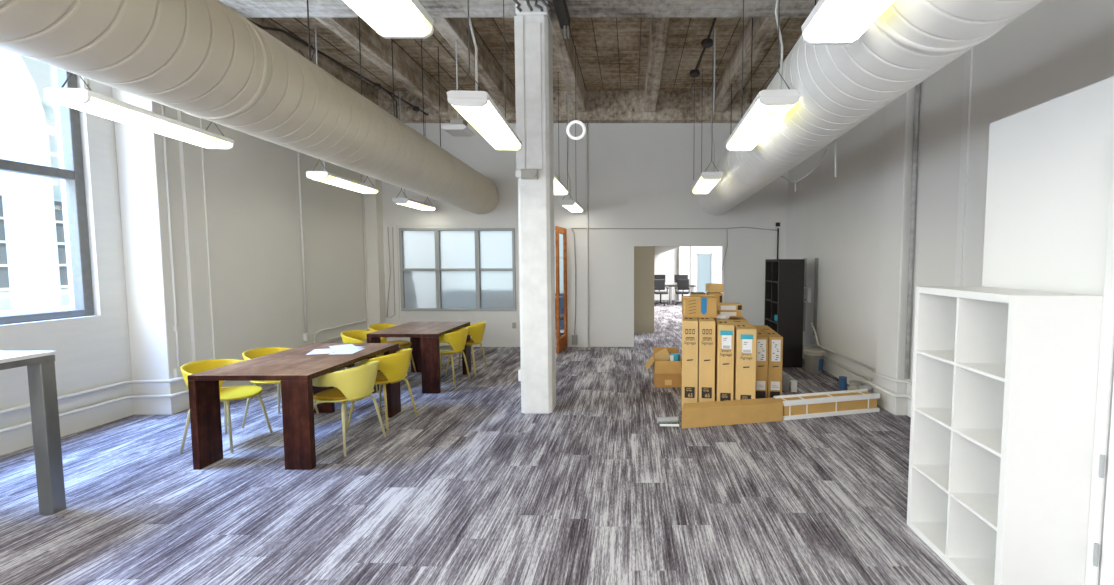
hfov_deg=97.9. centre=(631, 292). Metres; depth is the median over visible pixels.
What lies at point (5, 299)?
building
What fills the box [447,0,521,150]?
pendant light
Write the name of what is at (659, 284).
office chair
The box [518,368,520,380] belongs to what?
wall outlet
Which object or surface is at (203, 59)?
air duct
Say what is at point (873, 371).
conduit
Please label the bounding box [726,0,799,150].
pendant light
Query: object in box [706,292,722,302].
cardboard box
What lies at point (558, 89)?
pendant light
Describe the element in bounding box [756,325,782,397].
carton
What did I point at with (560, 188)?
pendant light
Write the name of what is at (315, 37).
hanging rod
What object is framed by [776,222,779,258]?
cable
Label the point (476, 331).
shell chair
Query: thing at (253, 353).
shell chair
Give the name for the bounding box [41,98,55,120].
tank
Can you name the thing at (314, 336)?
conduit
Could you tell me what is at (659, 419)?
roll
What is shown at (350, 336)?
shell chair
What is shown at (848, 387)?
paint can
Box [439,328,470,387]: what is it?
shell chair
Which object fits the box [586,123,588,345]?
conduit
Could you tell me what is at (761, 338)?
carton
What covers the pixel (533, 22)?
column
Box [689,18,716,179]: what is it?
conduit
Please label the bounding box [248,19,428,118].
conduit
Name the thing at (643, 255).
wall
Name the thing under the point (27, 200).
window pane
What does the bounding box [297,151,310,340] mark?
conduit
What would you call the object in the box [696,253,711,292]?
window
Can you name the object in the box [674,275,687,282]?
computer monitor
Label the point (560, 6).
bracket
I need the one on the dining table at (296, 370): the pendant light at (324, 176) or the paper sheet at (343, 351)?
the paper sheet at (343, 351)
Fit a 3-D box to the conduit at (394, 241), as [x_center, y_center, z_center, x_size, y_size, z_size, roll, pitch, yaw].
[-3.370,-0.229,8.995,2.500,2.110,0.020,0,4,0]
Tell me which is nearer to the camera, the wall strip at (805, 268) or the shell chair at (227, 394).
the shell chair at (227, 394)
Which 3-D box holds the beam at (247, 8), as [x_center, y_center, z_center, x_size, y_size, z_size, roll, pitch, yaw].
[-1.200,-3.160,4.947,8.200,0.425,0.430,0,4,0]
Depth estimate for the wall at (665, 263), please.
19.97 m
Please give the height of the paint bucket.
0.423 m
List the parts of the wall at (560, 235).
glass, panel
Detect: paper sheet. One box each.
[306,348,332,354]
[326,346,361,351]
[328,348,364,354]
[329,344,356,349]
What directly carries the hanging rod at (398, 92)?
hanging from the ceiling
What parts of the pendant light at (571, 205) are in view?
power cord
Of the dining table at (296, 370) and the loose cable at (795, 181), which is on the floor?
the dining table at (296, 370)
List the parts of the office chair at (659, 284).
backrest, seat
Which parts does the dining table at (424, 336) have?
leg, leg, leg, leg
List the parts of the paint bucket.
lid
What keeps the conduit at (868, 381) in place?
attached to the wall at (1054, 49)
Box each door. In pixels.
[555,226,567,353]
[1084,138,1113,584]
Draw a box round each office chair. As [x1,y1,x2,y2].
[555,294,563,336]
[654,279,668,305]
[675,279,689,305]
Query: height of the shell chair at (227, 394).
0.732 m
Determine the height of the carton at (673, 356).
0.150 m
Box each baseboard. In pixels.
[0,340,366,455]
[802,348,871,386]
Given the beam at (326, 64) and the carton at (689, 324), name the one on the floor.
the carton at (689, 324)
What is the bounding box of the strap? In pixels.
[834,139,836,176]
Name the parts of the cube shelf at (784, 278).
panel, panel, panel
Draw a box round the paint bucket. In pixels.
[803,344,824,373]
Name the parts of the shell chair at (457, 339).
leg, leg, leg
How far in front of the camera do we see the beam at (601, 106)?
8.60 m
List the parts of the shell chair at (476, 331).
leg, leg, leg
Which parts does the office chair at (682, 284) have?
seat, backrest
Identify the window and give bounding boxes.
[0,68,93,324]
[399,228,515,310]
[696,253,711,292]
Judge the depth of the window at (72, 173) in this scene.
4.64 m
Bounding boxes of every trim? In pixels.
[0,329,368,433]
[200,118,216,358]
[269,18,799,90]
[518,227,567,340]
[633,246,633,346]
[722,246,724,302]
[872,386,906,414]
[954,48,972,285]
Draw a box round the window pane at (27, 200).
[0,48,62,314]
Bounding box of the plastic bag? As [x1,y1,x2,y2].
[717,314,729,318]
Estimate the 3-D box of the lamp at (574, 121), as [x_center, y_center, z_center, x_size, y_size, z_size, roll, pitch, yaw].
[-0.790,-2.842,6.827,0.278,1.309,0.040,0,4,0]
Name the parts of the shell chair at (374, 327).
leg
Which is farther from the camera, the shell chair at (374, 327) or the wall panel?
the wall panel
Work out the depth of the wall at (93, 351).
4.75 m
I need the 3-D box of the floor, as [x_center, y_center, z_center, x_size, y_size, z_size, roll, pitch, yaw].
[0.200,1.212,7.145,11.600,0.120,26.500,0,4,0]
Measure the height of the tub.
0.180 m
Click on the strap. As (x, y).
(835, 139)
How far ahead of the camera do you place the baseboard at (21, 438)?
4.81 m
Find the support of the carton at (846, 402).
on the floor
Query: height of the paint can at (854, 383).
0.165 m
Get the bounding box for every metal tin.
[782,374,789,390]
[790,380,796,391]
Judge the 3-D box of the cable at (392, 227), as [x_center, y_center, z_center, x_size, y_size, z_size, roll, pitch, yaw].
[-4.510,-0.374,8.967,0.174,1.697,0.019,0,4,0]
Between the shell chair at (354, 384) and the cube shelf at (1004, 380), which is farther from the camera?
the shell chair at (354, 384)
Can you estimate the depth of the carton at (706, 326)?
5.19 m
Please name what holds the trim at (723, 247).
attached to the wall at (641, 175)
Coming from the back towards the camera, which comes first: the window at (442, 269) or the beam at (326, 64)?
the window at (442, 269)
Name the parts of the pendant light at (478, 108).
power cord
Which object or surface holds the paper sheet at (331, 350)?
on the dining table at (296, 370)
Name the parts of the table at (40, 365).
leg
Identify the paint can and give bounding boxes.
[839,376,846,390]
[847,386,856,389]
[849,380,862,388]
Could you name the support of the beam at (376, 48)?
attached to the ceiling
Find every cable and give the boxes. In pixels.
[387,227,394,317]
[571,227,776,230]
[572,229,576,344]
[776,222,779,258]
[781,148,826,191]
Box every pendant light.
[43,73,233,148]
[306,159,378,193]
[343,0,433,38]
[392,188,435,210]
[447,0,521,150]
[554,174,567,194]
[558,89,558,145]
[559,92,582,211]
[692,29,722,193]
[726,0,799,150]
[801,0,894,44]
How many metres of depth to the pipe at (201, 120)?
5.52 m
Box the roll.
[657,416,677,423]
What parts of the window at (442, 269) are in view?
frosted pane, frosted pane, frosted pane, frosted pane, frosted pane, frosted pane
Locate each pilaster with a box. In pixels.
[112,87,191,394]
[363,174,386,341]
[875,86,914,393]
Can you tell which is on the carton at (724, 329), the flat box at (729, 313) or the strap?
the flat box at (729, 313)
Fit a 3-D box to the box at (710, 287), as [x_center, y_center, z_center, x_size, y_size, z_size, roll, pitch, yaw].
[1.110,-0.068,6.410,0.180,0.110,0.220,-1,4,-8]
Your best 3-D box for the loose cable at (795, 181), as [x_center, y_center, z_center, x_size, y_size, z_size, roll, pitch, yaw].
[1.740,-1.202,4.957,0.050,0.266,1.354,0,4,0]
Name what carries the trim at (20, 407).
attached to the wall at (93, 351)
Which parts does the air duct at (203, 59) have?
hanger rod, hanger rod, hanger rod, hanger rod, hanger rod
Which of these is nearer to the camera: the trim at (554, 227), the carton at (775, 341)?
the carton at (775, 341)
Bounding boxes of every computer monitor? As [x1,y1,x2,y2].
[654,275,664,278]
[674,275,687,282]
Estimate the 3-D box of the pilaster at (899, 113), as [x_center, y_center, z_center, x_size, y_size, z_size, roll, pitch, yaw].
[2.845,-1.096,5.139,0.110,4.750,0.440,0,4,0]
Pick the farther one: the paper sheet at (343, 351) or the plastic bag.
the plastic bag
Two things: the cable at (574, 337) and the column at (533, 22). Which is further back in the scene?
the cable at (574, 337)
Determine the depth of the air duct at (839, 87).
2.43 m
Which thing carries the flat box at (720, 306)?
on the flat box at (729, 313)
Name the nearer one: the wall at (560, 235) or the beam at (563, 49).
the beam at (563, 49)
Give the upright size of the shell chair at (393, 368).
0.732 m
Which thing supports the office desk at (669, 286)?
on the floor
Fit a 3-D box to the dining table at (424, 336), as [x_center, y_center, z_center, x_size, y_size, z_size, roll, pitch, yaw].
[-2.788,0.827,6.454,0.865,0.738,1.190,0,4,0]
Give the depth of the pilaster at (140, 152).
5.04 m
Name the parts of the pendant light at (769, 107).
power cord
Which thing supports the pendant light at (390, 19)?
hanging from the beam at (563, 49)
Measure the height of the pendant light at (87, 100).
1.711 m
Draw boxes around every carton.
[670,353,679,360]
[682,315,697,407]
[682,397,782,428]
[698,318,715,401]
[714,318,733,400]
[729,316,756,399]
[752,325,767,398]
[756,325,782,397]
[773,389,879,420]
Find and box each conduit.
[161,104,182,377]
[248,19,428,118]
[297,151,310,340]
[313,174,367,342]
[383,224,516,324]
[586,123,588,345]
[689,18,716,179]
[803,346,911,399]
[809,323,911,385]
[904,83,919,378]
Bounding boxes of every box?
[646,347,680,386]
[682,295,716,317]
[690,292,705,295]
[706,283,723,291]
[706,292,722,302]
[717,303,742,310]
[717,311,740,316]
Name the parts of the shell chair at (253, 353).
leg, leg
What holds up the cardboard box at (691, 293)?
on the cardboard box at (701, 306)
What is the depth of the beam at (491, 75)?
6.57 m
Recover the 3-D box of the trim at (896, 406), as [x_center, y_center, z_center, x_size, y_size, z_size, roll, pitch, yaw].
[2.835,1.173,5.294,0.130,0.200,0.510,0,4,0]
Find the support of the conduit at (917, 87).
attached to the wall at (1054, 49)
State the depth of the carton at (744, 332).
5.00 m
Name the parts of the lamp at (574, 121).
cord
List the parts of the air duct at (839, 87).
hanger rod, hanger rod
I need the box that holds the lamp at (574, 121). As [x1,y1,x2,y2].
[566,46,585,139]
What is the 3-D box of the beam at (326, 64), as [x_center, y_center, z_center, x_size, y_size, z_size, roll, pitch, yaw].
[-4.625,-2.936,1.209,0.190,0.380,14.800,0,4,0]
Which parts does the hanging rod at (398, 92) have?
power cord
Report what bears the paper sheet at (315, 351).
on the dining table at (296, 370)
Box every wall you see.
[0,66,132,428]
[177,110,366,361]
[382,123,787,346]
[554,230,563,329]
[634,246,654,332]
[654,246,721,299]
[786,0,1113,416]
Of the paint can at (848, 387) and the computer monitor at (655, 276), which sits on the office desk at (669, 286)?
the computer monitor at (655, 276)
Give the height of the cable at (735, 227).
0.076 m
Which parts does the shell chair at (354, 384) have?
leg, leg, leg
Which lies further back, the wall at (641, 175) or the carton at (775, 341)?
the wall at (641, 175)
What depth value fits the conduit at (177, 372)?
5.10 m
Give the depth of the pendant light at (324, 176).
5.90 m
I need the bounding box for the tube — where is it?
[660,424,678,426]
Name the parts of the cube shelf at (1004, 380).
panel, panel, panel, panel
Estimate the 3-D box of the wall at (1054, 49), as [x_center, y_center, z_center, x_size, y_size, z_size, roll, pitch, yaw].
[3.000,-0.852,1.447,0.200,4.750,15.000,0,4,0]
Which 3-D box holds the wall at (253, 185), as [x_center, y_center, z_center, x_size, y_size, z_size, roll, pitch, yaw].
[-5.183,-1.225,7.085,0.635,4.750,3.700,0,4,0]
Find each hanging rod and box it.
[313,28,317,65]
[398,92,400,120]
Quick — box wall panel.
[804,287,810,302]
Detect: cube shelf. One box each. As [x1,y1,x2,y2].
[764,259,804,366]
[907,286,1102,584]
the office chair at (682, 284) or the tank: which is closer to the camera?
the tank
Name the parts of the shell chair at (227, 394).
leg, leg, leg, leg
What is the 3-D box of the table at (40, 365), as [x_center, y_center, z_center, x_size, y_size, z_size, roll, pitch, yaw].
[-4.460,0.951,2.248,1.520,1.045,1.760,0,4,0]
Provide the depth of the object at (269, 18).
7.06 m
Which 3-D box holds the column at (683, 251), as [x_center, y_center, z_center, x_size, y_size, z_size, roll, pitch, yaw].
[2.275,-1.535,19.742,0.650,3.700,0.400,0,4,0]
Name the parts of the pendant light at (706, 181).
power cord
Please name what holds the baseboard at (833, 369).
attached to the wall at (1054, 49)
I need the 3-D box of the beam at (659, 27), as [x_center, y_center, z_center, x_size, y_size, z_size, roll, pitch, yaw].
[0.335,-2.936,1.209,0.190,0.380,14.800,0,4,0]
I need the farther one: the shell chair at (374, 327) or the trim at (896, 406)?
the shell chair at (374, 327)
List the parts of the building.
window sill, cornice, window sill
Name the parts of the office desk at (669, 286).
leg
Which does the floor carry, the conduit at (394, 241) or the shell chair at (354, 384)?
the shell chair at (354, 384)
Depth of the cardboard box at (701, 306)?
5.48 m
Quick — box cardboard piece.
[654,348,669,360]
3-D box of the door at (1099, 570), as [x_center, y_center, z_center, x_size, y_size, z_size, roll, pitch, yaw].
[2.072,0.442,1.499,0.066,2.160,1.234,0,4,0]
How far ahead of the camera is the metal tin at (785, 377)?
6.00 m
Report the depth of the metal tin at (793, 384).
5.94 m
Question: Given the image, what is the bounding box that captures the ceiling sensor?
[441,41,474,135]
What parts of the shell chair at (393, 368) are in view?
leg, leg, leg, leg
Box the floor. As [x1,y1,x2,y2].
[0,300,966,584]
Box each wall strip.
[803,258,806,330]
[813,258,818,334]
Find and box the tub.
[858,386,871,392]
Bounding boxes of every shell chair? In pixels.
[180,359,272,452]
[242,347,318,427]
[312,361,385,456]
[341,330,383,391]
[348,348,416,429]
[368,324,415,372]
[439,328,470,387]
[445,322,487,375]
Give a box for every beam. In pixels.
[219,0,818,17]
[247,18,377,104]
[315,18,447,111]
[378,91,759,122]
[433,18,515,111]
[552,18,585,111]
[645,18,669,111]
[714,18,782,111]
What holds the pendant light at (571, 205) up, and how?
hanging from the beam at (563, 49)
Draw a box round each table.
[0,351,65,513]
[187,343,400,469]
[367,322,470,393]
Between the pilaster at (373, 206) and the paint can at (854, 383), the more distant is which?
the pilaster at (373, 206)
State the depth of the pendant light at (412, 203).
7.96 m
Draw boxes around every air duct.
[0,0,498,213]
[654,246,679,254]
[699,0,1042,214]
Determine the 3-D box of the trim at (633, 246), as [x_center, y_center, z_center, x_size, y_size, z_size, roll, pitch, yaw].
[0.043,0.070,9.096,0.015,1.900,0.156,0,4,0]
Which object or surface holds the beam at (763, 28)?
attached to the ceiling
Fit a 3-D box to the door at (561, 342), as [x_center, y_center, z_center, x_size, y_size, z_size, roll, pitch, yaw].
[-1.253,-0.065,8.641,0.127,2.210,0.720,0,4,4]
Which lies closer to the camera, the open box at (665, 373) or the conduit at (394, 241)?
the open box at (665, 373)
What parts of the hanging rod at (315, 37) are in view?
power cord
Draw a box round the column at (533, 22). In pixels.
[513,0,555,413]
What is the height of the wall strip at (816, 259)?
1.220 m
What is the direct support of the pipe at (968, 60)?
attached to the wall at (1054, 49)
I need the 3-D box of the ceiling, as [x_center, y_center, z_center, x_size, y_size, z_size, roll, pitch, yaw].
[-1.250,-3.200,1.262,8.700,0.140,15.340,0,4,0]
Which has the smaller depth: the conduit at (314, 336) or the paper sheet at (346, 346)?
the paper sheet at (346, 346)
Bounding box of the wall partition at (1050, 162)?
[982,76,1113,583]
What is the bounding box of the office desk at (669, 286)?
[665,285,695,303]
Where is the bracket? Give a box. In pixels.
[552,0,569,38]
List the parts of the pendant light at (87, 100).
power cord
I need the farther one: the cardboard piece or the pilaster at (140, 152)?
the cardboard piece
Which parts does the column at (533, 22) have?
wire casing, knob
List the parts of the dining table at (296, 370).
leg, leg, leg, leg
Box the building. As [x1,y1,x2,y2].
[0,125,69,315]
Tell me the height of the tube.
0.024 m
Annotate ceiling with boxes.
[271,18,806,90]
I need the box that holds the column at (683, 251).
[678,246,694,300]
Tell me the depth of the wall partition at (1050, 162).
2.40 m
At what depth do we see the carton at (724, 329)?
5.08 m

